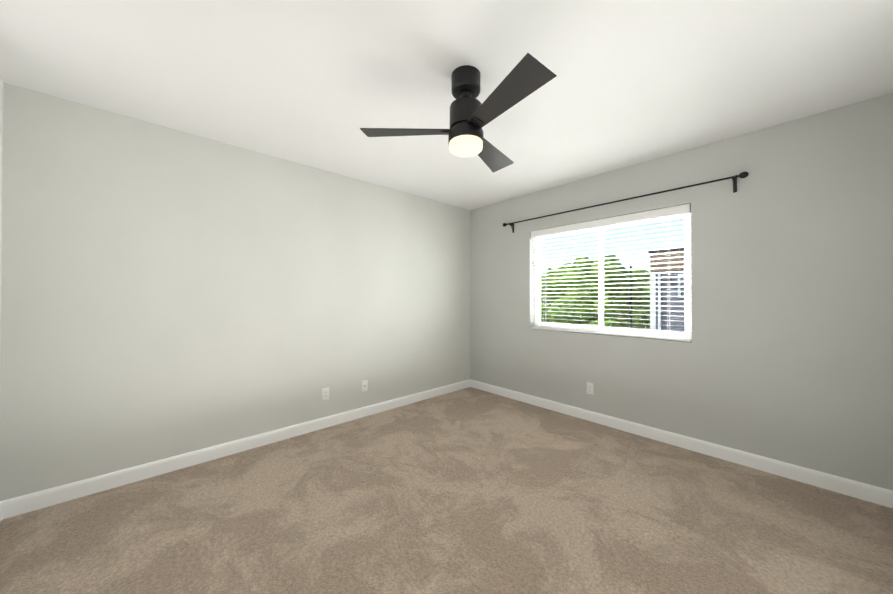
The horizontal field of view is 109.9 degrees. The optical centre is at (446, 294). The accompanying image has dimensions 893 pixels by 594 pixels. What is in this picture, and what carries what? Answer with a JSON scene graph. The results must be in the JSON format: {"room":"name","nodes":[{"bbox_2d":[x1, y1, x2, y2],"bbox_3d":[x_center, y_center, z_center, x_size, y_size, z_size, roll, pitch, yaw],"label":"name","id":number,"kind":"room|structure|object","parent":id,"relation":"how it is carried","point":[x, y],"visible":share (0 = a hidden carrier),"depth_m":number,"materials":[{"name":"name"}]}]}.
{"room":"empty bedroom","nodes":[
{"label":"empty bedroom","id":0,"kind":"room"},
{"bbox_2d":[0,79,2,349],"bbox_3d":[-1.387,0.019,0.438,0.150,2.450,3.440,0,-1,-43],"label":"wall","id":1,"kind":"structure","parent":0,"point":[1,112],"depth_m":1.75,"materials":[{"name":"grey paint"}]},
{"bbox_2d":[0,503,1,521],"bbox_3d":[-1.327,1.195,0.485,0.014,0.100,3.412,0,-1,-43],"label":"baseboard","id":2,"kind":"structure","parent":1,"relation":"attached to","point":[0,512],"depth_m":1.74,"materials":[{"name":"white"}]},
{"bbox_2d":[0,82,469,500],"bbox_3d":[-1.134,0.037,3.109,4.140,2.450,0.150,0,-1,-43],"label":"wall","id":3,"kind":"structure","parent":0,"point":[166,292],"depth_m":2.30,"materials":[{"name":"grey paint"}]},
{"bbox_2d":[0,379,470,519],"bbox_3d":[-1.079,1.212,3.041,3.840,0.100,0.014,0,-1,-43],"label":"baseboard","id":4,"kind":"structure","parent":3,"relation":"attached to","point":[22,504],"depth_m":2.29,"materials":[{"name":"white wood"}]},
{"bbox_2d":[322,387,328,400],"bbox_3d":[-1.150,0.944,2.980,0.070,0.115,0.008,0,-1,-43],"label":"duplex electrical outlet","id":5,"kind":"object","parent":3,"relation":"attached to","point":[325,393],"visible":1,"depth_m":2.98,"materials":[{"name":"white plastic"}]},
{"bbox_2d":[361,380,367,391],"bbox_3d":[-0.848,0.945,3.252,0.070,0.115,0.018,0,-1,-43],"label":"outlet","id":6,"kind":"object","parent":3,"relation":"attached to","point":[364,385],"visible":1,"depth_m":3.25,"materials":[{"name":"white plastic"}]},
{"bbox_2d":[0,387,892,593],"bbox_3d":[0.081,1.313,1.780,4.140,0.120,3.740,0,-1,-43],"label":"floor","id":7,"kind":"structure","parent":0,"point":[470,490],"depth_m":1.72,"materials":[{"name":"carpet"}]},
{"bbox_2d":[0,0,892,209],"bbox_3d":[0.081,-1.272,1.797,4.140,0.150,3.740,0,-1,-43],"label":"ceiling","id":8,"kind":"structure","parent":0,"point":[318,84],"depth_m":1.68,"materials":[{"name":"white paint"}]},
{"bbox_2d":[360,53,556,172],"bbox_3d":[0.184,-0.992,1.701,1.015,0.410,1.006,0,-1,-43],"label":"ceiling fan","id":9,"kind":"object","parent":8,"relation":"hanging from","point":[471,115],"visible":1,"depth_m":1.63,"materials":[{"name":"black metal"}]},
{"bbox_2d":[470,93,892,490],"bbox_3d":[1.549,0.038,3.139,0.150,2.450,3.440,0,-1,-43],"label":"wall","id":10,"kind":"structure","parent":0,"point":[785,354],"depth_m":2.28,"materials":[{"name":"grey paint"}]},
{"bbox_2d":[587,382,593,394],"bbox_3d":[1.440,0.938,3.135,0.008,0.115,0.070,0,-1,-43],"label":"duplex electrical outlet","id":11,"kind":"object","parent":10,"relation":"attached to","point":[590,388],"visible":1,"depth_m":3.13,"materials":[{"name":"white plastic"}]},
{"bbox_2d":[534,213,691,338],"bbox_3d":[1.566,-0.177,3.179,0.069,1.137,1.503,0,-1,-43],"label":"sliding window","id":12,"kind":"structure","parent":10,"relation":"in","point":[601,327],"depth_m":3.12,"materials":[{"name":"white plastic"}]},
{"bbox_2d":[530,204,691,341],"bbox_3d":[1.507,-0.178,3.125,0.074,1.133,1.494,0,-1,-43],"label":"window blinds","id":13,"kind":"object","parent":12,"relation":"attached to","point":[664,212],"visible":0.88,"depth_m":2.98,"materials":[{"name":"white plastic"}]},
{"bbox_2d":[503,171,748,232],"bbox_3d":[1.452,-0.829,3.082,0.078,0.128,2.198,0,-1,-43],"label":"curtain rod","id":14,"kind":"object","parent":10,"relation":"attached to","point":[744,174],"visible":0.98,"depth_m":2.66,"materials":[{"name":"black metal"}]},
{"bbox_2d":[470,380,892,507],"bbox_3d":[1.494,1.212,3.070,0.014,0.100,3.426,0,-1,-43],"label":"baseboard","id":15,"kind":"structure","parent":10,"relation":"attached to","point":[861,490],"depth_m":2.39,"materials":[{"name":"white wood"}]},
{"label":"outside","id":16,"kind":"structure","parent":0,"visible":0},
{"bbox_3d":[32.272,4.571,33.713,85.510,0.200,120.000,0,-1,-43],"label":"lawn","id":17,"kind":"structure","parent":16,"visible":0},
{"bbox_2d":[541,254,649,329],"bbox_3d":[4.412,1.250,15.761,10.153,6.197,11.647,0,-1,-43],"label":"trees","id":18,"kind":"object","parent":17,"relation":"on","point":[572,318],"depth_m":12.88,"materials":[{"name":"green plant"}]},
{"bbox_2d":[630,264,631,328],"bbox_3d":[4.591,1.764,7.774,0.180,5.060,0.180,0,-1,-43],"label":"pole","id":19,"kind":"object","parent":17,"relation":"on","point":[630,299],"depth_m":7.77,"materials":[{"name":"grey metal"}]},
{"bbox_2d":[648,247,684,331],"bbox_3d":[12.301,1.454,8.483,7.255,5.690,10.020,0,-1,-43],"label":"house","id":20,"kind":"structure","parent":17,"relation":"on","point":[660,322],"depth_m":9.47,"materials":[{"name":"paint"}]}
]}

